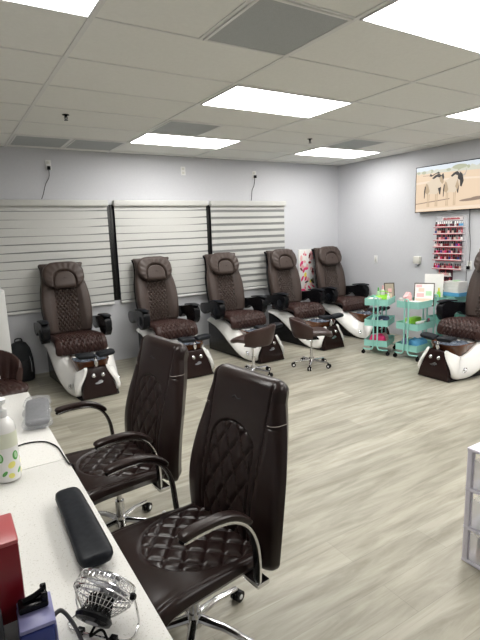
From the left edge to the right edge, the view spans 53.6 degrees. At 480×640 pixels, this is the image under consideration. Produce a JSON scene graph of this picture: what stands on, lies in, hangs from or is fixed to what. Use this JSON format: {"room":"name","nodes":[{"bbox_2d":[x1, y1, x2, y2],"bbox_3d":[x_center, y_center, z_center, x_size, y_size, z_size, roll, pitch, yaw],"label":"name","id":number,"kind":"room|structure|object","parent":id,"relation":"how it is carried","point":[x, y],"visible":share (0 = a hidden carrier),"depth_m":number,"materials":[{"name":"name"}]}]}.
{"room":"salon","nodes":[
{"label":"salon","id":0,"kind":"room"},
{"bbox_2d":[0,146,337,373],"bbox_3d":[-1.614,-0.844,6.571,7.870,2.788,0.140,-8,12,-31],"label":"wall","id":1,"kind":"structure","parent":0,"point":[309,191],"depth_m":6.69,"materials":[{"name":"grey paint"}]},
{"bbox_2d":[41,166,50,198],"bbox_3d":[-2.383,-1.682,5.822,0.153,0.399,0.044,-10,13,-39],"label":"plug","id":2,"kind":"object","parent":1,"relation":"attached to","point":[48,167],"visible":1,"depth_m":5.81,"materials":[{"name":"black plastic"}]},
{"bbox_2d":[45,160,51,169],"bbox_3d":[-2.360,-1.906,5.839,0.072,0.118,0.010,-8,12,-31],"label":"wall outlet","id":3,"kind":"object","parent":1,"relation":"attached to","point":[47,162],"visible":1,"depth_m":5.83,"materials":[{"name":"white plastic"}]},
{"bbox_2d":[0,199,114,315],"bbox_3d":[-2.321,-0.809,5.996,1.410,1.375,0.083,-8,12,-31],"label":"window blind","id":4,"kind":"object","parent":1,"relation":"attached to","point":[33,233],"visible":0.81,"depth_m":5.92,"materials":[{"name":"grey plastic"}]},
{"bbox_2d":[107,205,116,300],"bbox_3d":[-2.330,-0.819,6.096,1.400,1.280,0.086,-8,12,-31],"label":"window","id":5,"kind":"structure","parent":1,"relation":"in","point":[108,208],"depth_m":6.41,"materials":[{"name":"clear glass"}]},
{"bbox_2d":[109,205,208,299],"bbox_3d":[-1.114,-0.997,6.833,1.465,1.280,0.086,-8,12,-31],"label":"window","id":6,"kind":"structure","parent":1,"relation":"in","point":[112,217],"depth_m":6.45,"materials":[{"name":"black glass"}]},
{"bbox_2d":[112,200,207,302],"bbox_3d":[-1.065,-0.992,6.757,1.400,1.375,0.083,-8,12,-31],"label":"window blind","id":7,"kind":"object","parent":6,"relation":"attached to","point":[175,230],"visible":0.79,"depth_m":6.71,"materials":[{"name":"grey plastic"}]},
{"bbox_2d":[181,167,185,174],"bbox_3d":[-0.812,-2.127,6.778,0.072,0.118,0.010,-8,12,-31],"label":"wall outlet","id":8,"kind":"object","parent":1,"relation":"attached to","point":[183,172],"visible":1,"depth_m":6.77,"materials":[{"name":"white plastic"}]},
{"bbox_2d":[207,205,211,253],"bbox_3d":[0.091,-1.173,7.563,1.375,1.280,0.086,-8,12,-31],"label":"window","id":9,"kind":"structure","parent":1,"relation":"in","point":[208,206],"depth_m":7.14,"materials":[{"name":"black glass"}]},
{"bbox_2d":[209,201,285,289],"bbox_3d":[0.166,-1.172,7.503,1.390,1.375,0.083,-8,12,-31],"label":"window blind","id":10,"kind":"object","parent":1,"relation":"attached to","point":[246,229],"visible":0.66,"depth_m":7.49,"materials":[{"name":"grey plastic"}]},
{"bbox_2d":[298,249,314,290],"bbox_3d":[1.157,-0.841,8.212,0.360,0.760,0.032,-8,12,-31],"label":"flower picture","id":11,"kind":"object","parent":1,"relation":"attached to","point":[305,256],"visible":0.78,"depth_m":8.19,"materials":[{"name":"paper"}]},
{"bbox_2d":[0,0,479,165],"bbox_3d":[0.698,-1.654,2.562,8.070,0.100,9.040,-8,12,-31],"label":"ceiling","id":12,"kind":"structure","parent":0,"point":[360,45],"depth_m":3.44,"materials":[{"name":"tile"}]},
{"bbox_2d":[8,135,71,147],"bbox_3d":[-2.256,-2.008,5.347,0.582,0.011,0.594,-8,12,-31],"label":"ceiling vent","id":13,"kind":"object","parent":12,"relation":"in","point":[18,140],"visible":1,"depth_m":5.33,"materials":[{"name":"grey metal"}]},
{"bbox_2d":[0,0,100,17],"bbox_3d":[-1.101,-1.395,1.811,1.191,0.013,0.594,-8,12,-31],"label":"recessed light","id":14,"kind":"object","parent":12,"relation":"in","point":[82,8],"visible":1,"depth_m":2.23,"materials":[{"name":"white plastic"}]},
{"bbox_2d":[62,114,68,120],"bbox_3d":[-1.556,-1.809,4.243,0.064,0.049,0.064,-8,12,-31],"label":"sprinkler head","id":15,"kind":"object","parent":12,"relation":"attached to","point":[64,115],"visible":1,"depth_m":4.24},
{"bbox_2d":[63,139,125,150],"bbox_3d":[-1.739,-2.084,5.661,0.582,0.011,0.594,-8,12,-31],"label":"ceiling vent","id":16,"kind":"object","parent":12,"relation":"in","point":[84,144],"visible":1,"depth_m":5.64,"materials":[{"name":"grey metal"}]},
{"bbox_2d":[129,132,241,148],"bbox_3d":[-0.641,-2.113,5.620,1.191,0.013,0.594,-8,12,-31],"label":"recessed light","id":17,"kind":"object","parent":12,"relation":"in","point":[147,138],"visible":1,"depth_m":5.59,"materials":[{"name":"white plastic"}]},
{"bbox_2d":[148,120,222,136],"bbox_3d":[-0.578,-1.993,4.952,0.582,0.011,0.594,-8,12,-31],"label":"ceiling vent","id":18,"kind":"object","parent":12,"relation":"in","point":[172,127],"visible":1,"depth_m":4.93,"materials":[{"name":"grey metal"}]},
{"bbox_2d":[0,0,479,164],"bbox_3d":[0.705,-1.601,2.563,7.870,0.007,8.820,-8,12,-31],"label":"ceiling grid","id":19,"kind":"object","parent":12,"relation":"attached to","point":[88,21],"depth_m":3.59,"materials":[{"name":"white metal"}]},
{"bbox_2d":[200,85,352,117],"bbox_3d":[0.325,-1.864,4.087,1.191,0.013,0.594,-8,12,-31],"label":"recessed light","id":20,"kind":"object","parent":12,"relation":"in","point":[238,97],"visible":1,"depth_m":4.04,"materials":[{"name":"white plastic"}]},
{"bbox_2d":[203,0,352,56],"bbox_3d":[0.193,-1.585,2.595,0.582,0.011,0.594,-8,12,-31],"label":"ceiling vent","id":21,"kind":"object","parent":12,"relation":"in","point":[281,28],"visible":1,"depth_m":2.56,"materials":[{"name":"grey metal"}]},
{"bbox_2d":[293,147,381,158],"bbox_3d":[1.415,-2.413,6.867,1.161,0.013,0.594,-8,12,-31],"label":"recessed light","id":22,"kind":"object","parent":12,"relation":"in","point":[321,151],"visible":1,"depth_m":6.84,"materials":[{"name":"white plastic"}]},
{"bbox_2d":[323,139,385,149],"bbox_3d":[1.491,-2.295,6.207,0.582,0.011,0.594,-8,12,-31],"label":"ceiling vent","id":23,"kind":"object","parent":12,"relation":"in","point":[352,144],"visible":1,"depth_m":6.19,"materials":[{"name":"grey metal"}]},
{"bbox_2d":[360,0,479,53],"bbox_3d":[1.290,-1.614,2.554,1.191,0.013,0.594,-8,12,-31],"label":"recessed light","id":24,"kind":"object","parent":12,"relation":"in","point":[455,23],"visible":1,"depth_m":2.52,"materials":[{"name":"white plastic"}]},
{"bbox_2d":[444,107,479,121],"bbox_3d":[2.716,-2.083,4.831,1.191,0.013,0.594,-8,12,-31],"label":"recessed light","id":25,"kind":"object","parent":12,"relation":"in","point":[472,114],"visible":1,"depth_m":4.76,"materials":[{"name":"white plastic"}]},
{"bbox_2d":[25,333,479,639],"bbox_3d":[0.801,1.186,3.077,8.070,0.100,9.020,-8,12,-31],"label":"floor","id":26,"kind":"structure","parent":0,"point":[372,536],"depth_m":3.10,"materials":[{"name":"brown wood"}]},
{"bbox_2d":[0,288,11,352],"bbox_3d":[-2.534,0.343,4.574,0.580,1.240,0.420,-8,12,-31],"label":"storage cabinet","id":27,"kind":"object","parent":26,"relation":"on","point":[5,344],"visible":0.46,"depth_m":4.50,"materials":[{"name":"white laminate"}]},
{"bbox_2d":[0,350,28,396],"bbox_3d":[-2.170,0.665,4.144,0.587,0.738,0.582,8,14,43],"label":"tufted chair","id":28,"kind":"object","parent":26,"relation":"on","point":[11,370],"visible":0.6,"depth_m":4.29,"materials":[{"name":"brown leather"}]},
{"bbox_2d":[11,338,34,381],"bbox_3d":[-2.680,0.482,5.801,0.290,0.532,0.260,-8,12,-31],"label":"backpack","id":29,"kind":"object","parent":26,"relation":"on","point":[21,350],"visible":0.69,"depth_m":5.73,"materials":[{"name":"black fabric"}]},
{"bbox_2d":[2,392,66,469],"bbox_3d":[-1.345,0.946,2.408,0.740,0.760,1.099,-8,12,-31],"label":"table","id":30,"kind":"object","parent":26,"relation":"on","point":[36,454],"visible":0.43,"depth_m":2.28,"materials":[{"name":"white laminate"}]},
{"bbox_2d":[25,398,49,426],"bbox_3d":[-1.089,0.484,2.552,0.148,0.074,0.471,-6,11,-22],"label":"hand rest","id":31,"kind":"object","parent":30,"relation":"on","point":[37,412],"visible":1,"depth_m":2.46,"materials":[{"name":"grey"}]},
{"bbox_2d":[18,441,75,472],"bbox_3d":[-0.849,0.619,2.134,0.392,0.069,0.157,2,11,20],"label":"cord","id":32,"kind":"object","parent":30,"relation":"on","point":[33,441],"visible":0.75,"depth_m":2.18,"materials":[{"name":"plastic"}]},
{"bbox_2d":[34,261,120,400],"bbox_3d":[-1.911,0.049,5.556,0.816,1.421,1.386,-8,12,-31],"label":"chair","id":33,"kind":"object","parent":26,"relation":"on","point":[81,360],"visible":1,"depth_m":5.61,"materials":[{"name":"brown leather"}]},
{"bbox_2d":[69,355,108,371],"bbox_3d":[-1.702,0.519,5.383,0.390,0.225,0.512,-8,12,-31],"label":"bowl","id":34,"kind":"object","parent":33,"relation":"on","point":[75,365],"depth_m":5.22,"materials":[{"name":"brown plastic"}]},
{"bbox_2d":[0,459,172,639],"bbox_3d":[-0.654,1.124,1.311,0.740,0.760,1.512,-8,12,-31],"label":"table","id":35,"kind":"object","parent":26,"relation":"on","point":[47,555],"visible":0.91,"depth_m":1.43,"materials":[{"name":"white laminate"}]},
{"bbox_2d":[0,609,4,639],"bbox_3d":[-0.578,0.713,1.010,0.142,0.150,0.024,-8,12,-31],"label":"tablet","id":36,"kind":"object","parent":35,"relation":"on","point":[2,634],"visible":1,"depth_m":1.03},
{"bbox_2d":[0,397,21,482],"bbox_3d":[-0.933,0.471,1.878,0.095,0.337,0.095,-8,12,-31],"label":"lotion bottle","id":37,"kind":"object","parent":35,"relation":"on","point":[10,466],"visible":1,"depth_m":1.85,"materials":[{"name":"white plastic"}]},
{"bbox_2d":[8,461,14,468],"bbox_3d":[-0.895,0.569,1.865,0.003,0.028,0.029,8,14,42],"label":"print","id":38,"kind":"object","parent":37,"relation":"attached to","point":[11,464],"depth_m":1.86},
{"bbox_2d":[0,513,24,639],"bbox_3d":[-0.636,0.638,1.110,0.227,0.266,0.133,-8,12,-31],"label":"carton","id":39,"kind":"object","parent":35,"relation":"on","point":[11,577],"visible":0.7,"depth_m":1.10,"materials":[{"name":"cardboard"}]},
{"bbox_2d":[16,582,83,639],"bbox_3d":[-0.403,0.702,1.036,0.135,0.150,0.256,-8,12,-28],"label":"drill","id":40,"kind":"object","parent":35,"relation":"on","point":[36,616],"visible":1,"depth_m":1.07,"materials":[{"name":"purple plastic"}]},
{"bbox_2d":[55,487,112,568],"bbox_3d":[-0.520,0.661,1.546,0.103,0.055,0.460,-8,12,-30],"label":"hand rest cushion","id":41,"kind":"object","parent":35,"relation":"on","point":[91,546],"visible":0.99,"depth_m":1.47,"materials":[{"name":"black plastic"}]},
{"bbox_2d":[67,568,139,639],"bbox_3d":[-0.271,0.676,1.122,0.323,0.161,0.139,3,12,27],"label":"desk fan","id":42,"kind":"object","parent":35,"relation":"on","point":[98,611],"visible":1,"depth_m":1.13,"materials":[{"name":"silver metal"}]},
{"bbox_2d":[54,334,187,527],"bbox_3d":[-0.673,0.696,2.637,0.750,1.121,0.646,-10,13,-37],"label":"chair","id":43,"kind":"object","parent":26,"relation":"on","point":[156,397],"visible":0.79,"depth_m":2.59,"materials":[{"name":"brown leather"}]},
{"bbox_2d":[128,256,213,378],"bbox_3d":[-0.902,-0.099,6.168,0.816,1.421,1.386,-8,12,-31],"label":"chair","id":44,"kind":"object","parent":26,"relation":"on","point":[157,312],"visible":0.94,"depth_m":6.33,"materials":[{"name":"brown leather"}]},
{"bbox_2d":[177,340,202,349],"bbox_3d":[-0.692,0.372,5.995,0.390,0.225,0.512,-8,12,-31],"label":"bowl","id":45,"kind":"object","parent":44,"relation":"on","point":[199,343],"depth_m":5.83,"materials":[{"name":"brown plastic"}]},
{"bbox_2d":[103,363,288,639],"bbox_3d":[-0.190,0.810,1.931,0.750,1.121,0.646,-10,13,-38],"label":"chair","id":46,"kind":"object","parent":26,"relation":"on","point":[231,528],"visible":0.91,"depth_m":1.89,"materials":[{"name":"brown leather"}]},
{"bbox_2d":[200,252,284,363],"bbox_3d":[0.023,-0.234,6.729,0.816,1.421,1.386,-8,12,-31],"label":"chair","id":47,"kind":"object","parent":26,"relation":"on","point":[226,303],"visible":0.9,"depth_m":6.86,"materials":[{"name":"brown leather"}]},
{"bbox_2d":[239,328,255,333],"bbox_3d":[0.233,0.236,6.555,0.390,0.225,0.512,-8,12,-31],"label":"bowl","id":48,"kind":"object","parent":47,"relation":"on","point":[241,330],"depth_m":6.58,"materials":[{"name":"brown plastic"}]},
{"bbox_2d":[230,324,274,376],"bbox_3d":[0.169,0.352,5.688,0.526,0.632,0.503,5,12,33],"label":"stool","id":49,"kind":"object","parent":26,"relation":"on","point":[261,337],"visible":0.88,"depth_m":5.48,"materials":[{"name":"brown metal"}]},
{"bbox_2d":[264,249,343,350],"bbox_3d":[0.957,-0.370,7.295,0.816,1.421,1.386,-8,12,-31],"label":"chair","id":50,"kind":"object","parent":26,"relation":"on","point":[286,294],"visible":0.93,"depth_m":7.39,"materials":[{"name":"brown leather"}]},
{"bbox_2d":[304,318,334,326],"bbox_3d":[1.166,0.100,7.121,0.390,0.225,0.512,-8,12,-31],"label":"bowl","id":51,"kind":"object","parent":50,"relation":"on","point":[313,322],"depth_m":6.96,"materials":[{"name":"brown plastic"}]},
{"bbox_2d":[289,317,332,370],"bbox_3d":[0.886,0.273,5.986,0.526,0.632,0.503,-3,10,-3],"label":"stool","id":52,"kind":"object","parent":26,"relation":"on","point":[300,329],"visible":1,"depth_m":5.84,"materials":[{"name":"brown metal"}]},
{"bbox_2d":[311,246,389,338],"bbox_3d":[1.788,-0.492,7.799,0.816,1.421,1.386,-8,12,-31],"label":"chair","id":53,"kind":"object","parent":26,"relation":"on","point":[329,275],"visible":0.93,"depth_m":7.83,"materials":[{"name":"brown leather"}]},
{"bbox_2d":[349,309,380,321],"bbox_3d":[1.998,-0.021,7.625,0.390,0.225,0.512,-8,12,-31],"label":"bowl","id":54,"kind":"object","parent":53,"relation":"on","point":[357,315],"depth_m":7.55,"materials":[{"name":"brown plastic"}]},
{"bbox_2d":[361,295,395,355],"bbox_3d":[1.936,0.043,6.577,0.383,0.801,0.463,4,12,31],"label":"trolley","id":55,"kind":"object","parent":26,"relation":"on","point":[368,321],"visible":0.86,"depth_m":6.42,"materials":[{"name":"green metal"}]},
{"bbox_2d":[369,333,385,340],"bbox_3d":[1.897,0.262,6.540,0.220,0.149,0.159,4,12,31],"label":"bag","id":56,"kind":"object","parent":55,"relation":"in","point":[381,337],"visible":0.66,"depth_m":6.48,"materials":[{"name":"pink plastic"}]},
{"bbox_2d":[364,333,394,347],"bbox_3d":[1.944,0.280,6.620,0.318,0.090,0.416,4,12,31],"label":"tray","id":57,"kind":"object","parent":55,"relation":"on","point":[367,342],"depth_m":6.46,"materials":[{"name":"green metal"}]},
{"bbox_2d":[364,314,394,326],"bbox_3d":[1.935,0.005,6.570,0.318,0.090,0.416,4,12,31],"label":"tray","id":58,"kind":"object","parent":55,"relation":"on","point":[368,321],"depth_m":6.44,"materials":[{"name":"green metal"}]},
{"bbox_2d":[365,295,394,305],"bbox_3d":[1.925,-0.270,6.519,0.318,0.090,0.416,4,12,31],"label":"tray","id":59,"kind":"object","parent":55,"relation":"on","point":[373,302],"depth_m":6.35,"materials":[{"name":"green metal"}]},
{"bbox_2d":[375,332,388,340],"bbox_3d":[1.990,0.240,6.691,0.200,0.132,0.151,4,12,31],"label":"cloth","id":60,"kind":"object","parent":55,"relation":"in","point":[384,333],"visible":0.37,"depth_m":6.63,"materials":[{"name":"fabric"}]},
{"bbox_2d":[375,316,389,319],"bbox_3d":[1.977,-0.011,6.600,0.180,0.099,0.248,4,12,31],"label":"towel","id":61,"kind":"object","parent":55,"relation":"in","point":[379,317],"visible":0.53,"depth_m":6.54,"materials":[{"name":"blue fabric"}]},
{"bbox_2d":[376,291,389,299],"bbox_3d":[1.960,-0.317,6.512,0.159,0.172,0.180,4,12,31],"label":"caddy","id":62,"kind":"object","parent":55,"relation":"on","point":[384,297],"visible":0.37,"depth_m":6.45,"materials":[{"name":"green plastic"}]},
{"bbox_2d":[384,283,394,297],"bbox_3d":[2.080,-0.384,6.608,0.140,0.265,0.081,-1,10,3],"label":"framed photo","id":63,"kind":"object","parent":55,"relation":"on","point":[389,287],"visible":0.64,"depth_m":6.61,"materials":[{"name":"brown wood"}]},
{"bbox_2d":[393,297,435,361],"bbox_3d":[2.306,0.092,6.239,0.463,0.801,0.383,-10,13,-37],"label":"trolley","id":64,"kind":"object","parent":26,"relation":"on","point":[401,324],"visible":0.7,"depth_m":6.11,"materials":[{"name":"green metal"}]},
{"bbox_2d":[403,292,411,301],"bbox_3d":[2.194,-0.276,6.208,0.136,0.187,0.090,-10,13,-37],"label":"bundle","id":65,"kind":"object","parent":64,"relation":"on","point":[408,295],"visible":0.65,"depth_m":6.17,"materials":[{"name":"pink fabric"}]},
{"bbox_2d":[405,316,420,323],"bbox_3d":[2.291,0.024,6.294,0.240,0.120,0.100,-10,13,-37],"label":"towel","id":66,"kind":"object","parent":64,"relation":"in","point":[412,320],"visible":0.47,"depth_m":6.24,"materials":[{"name":"green fabric"}]},
{"bbox_2d":[395,337,431,352],"bbox_3d":[2.315,0.330,6.283,0.416,0.090,0.318,-10,13,-37],"label":"tray","id":67,"kind":"object","parent":64,"relation":"on","point":[404,347],"depth_m":6.16,"materials":[{"name":"green metal"}]},
{"bbox_2d":[396,318,435,331],"bbox_3d":[2.305,0.054,6.232,0.416,0.090,0.318,-10,13,-37],"label":"tray","id":68,"kind":"object","parent":64,"relation":"on","point":[401,324],"depth_m":6.11,"materials":[{"name":"green metal"}]},
{"bbox_2d":[396,297,435,309],"bbox_3d":[2.296,-0.221,6.182,0.416,0.090,0.318,-10,13,-37],"label":"tray","id":69,"kind":"object","parent":64,"relation":"on","point":[402,304],"depth_m":6.05,"materials":[{"name":"green metal"}]},
{"bbox_2d":[408,337,426,345],"bbox_3d":[2.348,0.297,6.266,0.251,0.149,0.190,-10,13,-37],"label":"towel","id":70,"kind":"object","parent":64,"relation":"in","point":[414,341],"visible":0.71,"depth_m":6.20,"materials":[{"name":"blue fabric"}]},
{"bbox_2d":[413,283,434,305],"bbox_3d":[2.403,-0.333,6.200,0.250,0.292,0.128,3,11,24],"label":"menu","id":71,"kind":"object","parent":64,"relation":"on","point":[422,292],"visible":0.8,"depth_m":6.20,"materials":[{"name":"white paper"}]},
{"bbox_2d":[427,294,465,339],"bbox_3d":[2.828,0.019,6.538,0.463,0.801,0.383,-8,12,-31],"label":"trolley","id":72,"kind":"object","parent":26,"relation":"on","point":[460,299],"visible":0.12,"depth_m":6.42,"materials":[{"name":"green metal"}]},
{"bbox_2d":[425,274,443,296],"bbox_3d":[2.634,-0.435,6.462,0.242,0.379,0.080,4,12,31],"label":"display card","id":73,"kind":"object","parent":72,"relation":"on","point":[438,279],"visible":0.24,"depth_m":6.44,"materials":[{"name":"paper"}]},
{"bbox_2d":[428,314,464,323],"bbox_3d":[2.826,-0.019,6.531,0.416,0.090,0.318,-8,12,-31],"label":"tray","id":74,"kind":"object","parent":72,"relation":"on","point":[432,317],"depth_m":6.48,"materials":[{"name":"green metal"}]},
{"bbox_2d":[435,295,465,302],"bbox_3d":[2.817,-0.294,6.480,0.416,0.090,0.318,-8,12,-31],"label":"tray","id":75,"kind":"object","parent":72,"relation":"on","point":[460,299],"depth_m":6.37,"materials":[{"name":"green metal"}]},
{"bbox_2d":[443,291,466,296],"bbox_3d":[2.913,-0.359,6.423,0.240,0.050,0.270,-8,12,-31],"label":"tray","id":76,"kind":"object","parent":72,"relation":"on","point":[444,293],"visible":0.53,"depth_m":6.32,"materials":[{"name":"blue plastic"}]},
{"bbox_2d":[443,280,467,292],"bbox_3d":[2.906,-0.441,6.411,0.217,0.194,0.235,-8,12,-31],"label":"stack","id":77,"kind":"object","parent":76,"relation":"in","point":[453,286],"visible":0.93,"depth_m":6.34,"materials":[{"name":"paper"}]},
{"bbox_2d":[418,249,479,382],"bbox_3d":[2.717,-0.124,5.628,1.386,1.421,0.816,-8,12,-31],"label":"chair","id":78,"kind":"object","parent":26,"relation":"on","point":[454,355],"visible":1,"depth_m":5.43,"materials":[{"name":"brown leather"}]},
{"bbox_2d":[431,339,475,355],"bbox_3d":[2.476,0.351,5.517,0.512,0.225,0.390,-8,12,-31],"label":"bowl","id":79,"kind":"object","parent":78,"relation":"on","point":[460,347],"depth_m":5.36,"materials":[{"name":"brown plastic"}]},
{"bbox_2d":[461,442,479,569],"bbox_3d":[1.385,0.941,2.307,0.354,0.621,0.424,-8,12,-31],"label":"tower","id":80,"kind":"object","parent":26,"relation":"on","point":[470,525],"visible":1,"depth_m":2.38,"materials":[{"name":"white plastic"}]},
{"bbox_2d":[476,538,479,562],"bbox_3d":[1.226,1.165,2.399,0.060,0.112,0.060,-8,12,-31],"label":"jar","id":81,"kind":"object","parent":80,"relation":"in","point":[478,539],"visible":1,"depth_m":2.39,"materials":[{"name":"white plastic"}]},
{"bbox_2d":[338,139,479,337],"bbox_3d":[4.137,-0.730,4.879,0.120,2.788,9.040,-8,12,-31],"label":"wall","id":82,"kind":"structure","parent":0,"point":[377,215],"depth_m":7.43,"materials":[{"name":"grey paint"}]},
{"bbox_2d":[374,255,377,262],"bbox_3d":[2.235,-1.004,7.820,0.013,0.118,0.072,-8,12,-31],"label":"light switch","id":83,"kind":"object","parent":82,"relation":"attached to","point":[375,256],"visible":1,"depth_m":7.81,"materials":[{"name":"white plastic"}]},
{"bbox_2d":[413,256,420,264],"bbox_3d":[2.653,-0.889,7.123,0.050,0.130,0.120,-8,12,-31],"label":"door chime","id":84,"kind":"object","parent":82,"relation":"attached to","point":[416,259],"visible":1,"depth_m":7.10,"materials":[{"name":"beige plastic"}]},
{"bbox_2d":[415,158,479,212],"bbox_3d":[2.892,-1.810,6.469,0.088,0.646,1.135,-8,12,-31],"label":"television","id":85,"kind":"object","parent":82,"relation":"attached to","point":[452,186],"visible":1,"depth_m":6.47,"materials":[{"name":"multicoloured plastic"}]},
{"bbox_2d":[432,216,464,285],"bbox_3d":[2.924,-0.893,6.647,0.076,1.110,0.480,-8,12,-31],"label":"rack","id":86,"kind":"object","parent":82,"relation":"attached to","point":[457,217],"visible":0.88,"depth_m":6.62,"materials":[{"name":"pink plastic"}]},
{"bbox_2d":[433,253,461,254],"bbox_3d":[2.912,-0.932,6.651,0.062,0.018,0.450,-8,12,-31],"label":"shelf","id":87,"kind":"object","parent":86,"relation":"attached to","point":[433,253],"depth_m":6.56,"materials":[{"name":"pink plastic"}]},
{"bbox_2d":[433,233,464,233],"bbox_3d":[2.902,-1.202,6.601,0.062,0.018,0.450,-8,12,-31],"label":"shelf","id":88,"kind":"object","parent":86,"relation":"attached to","point":[433,233],"depth_m":6.56,"materials":[{"name":"pink plastic"}]},
{"bbox_2d":[466,213,470,268],"bbox_3d":[3.074,-1.089,6.370,0.040,0.815,0.048,-8,12,-31],"label":"cord","id":89,"kind":"object","parent":82,"relation":"attached to","point":[468,266],"visible":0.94,"depth_m":6.38,"materials":[{"name":"black plastic"}]},
{"bbox_2d":[467,261,471,269],"bbox_3d":[3.113,-0.744,6.439,0.010,0.118,0.072,-8,12,-31],"label":"wall outlet","id":90,"kind":"object","parent":82,"relation":"attached to","point":[468,262],"visible":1,"depth_m":6.43,"materials":[{"name":"white plastic"}]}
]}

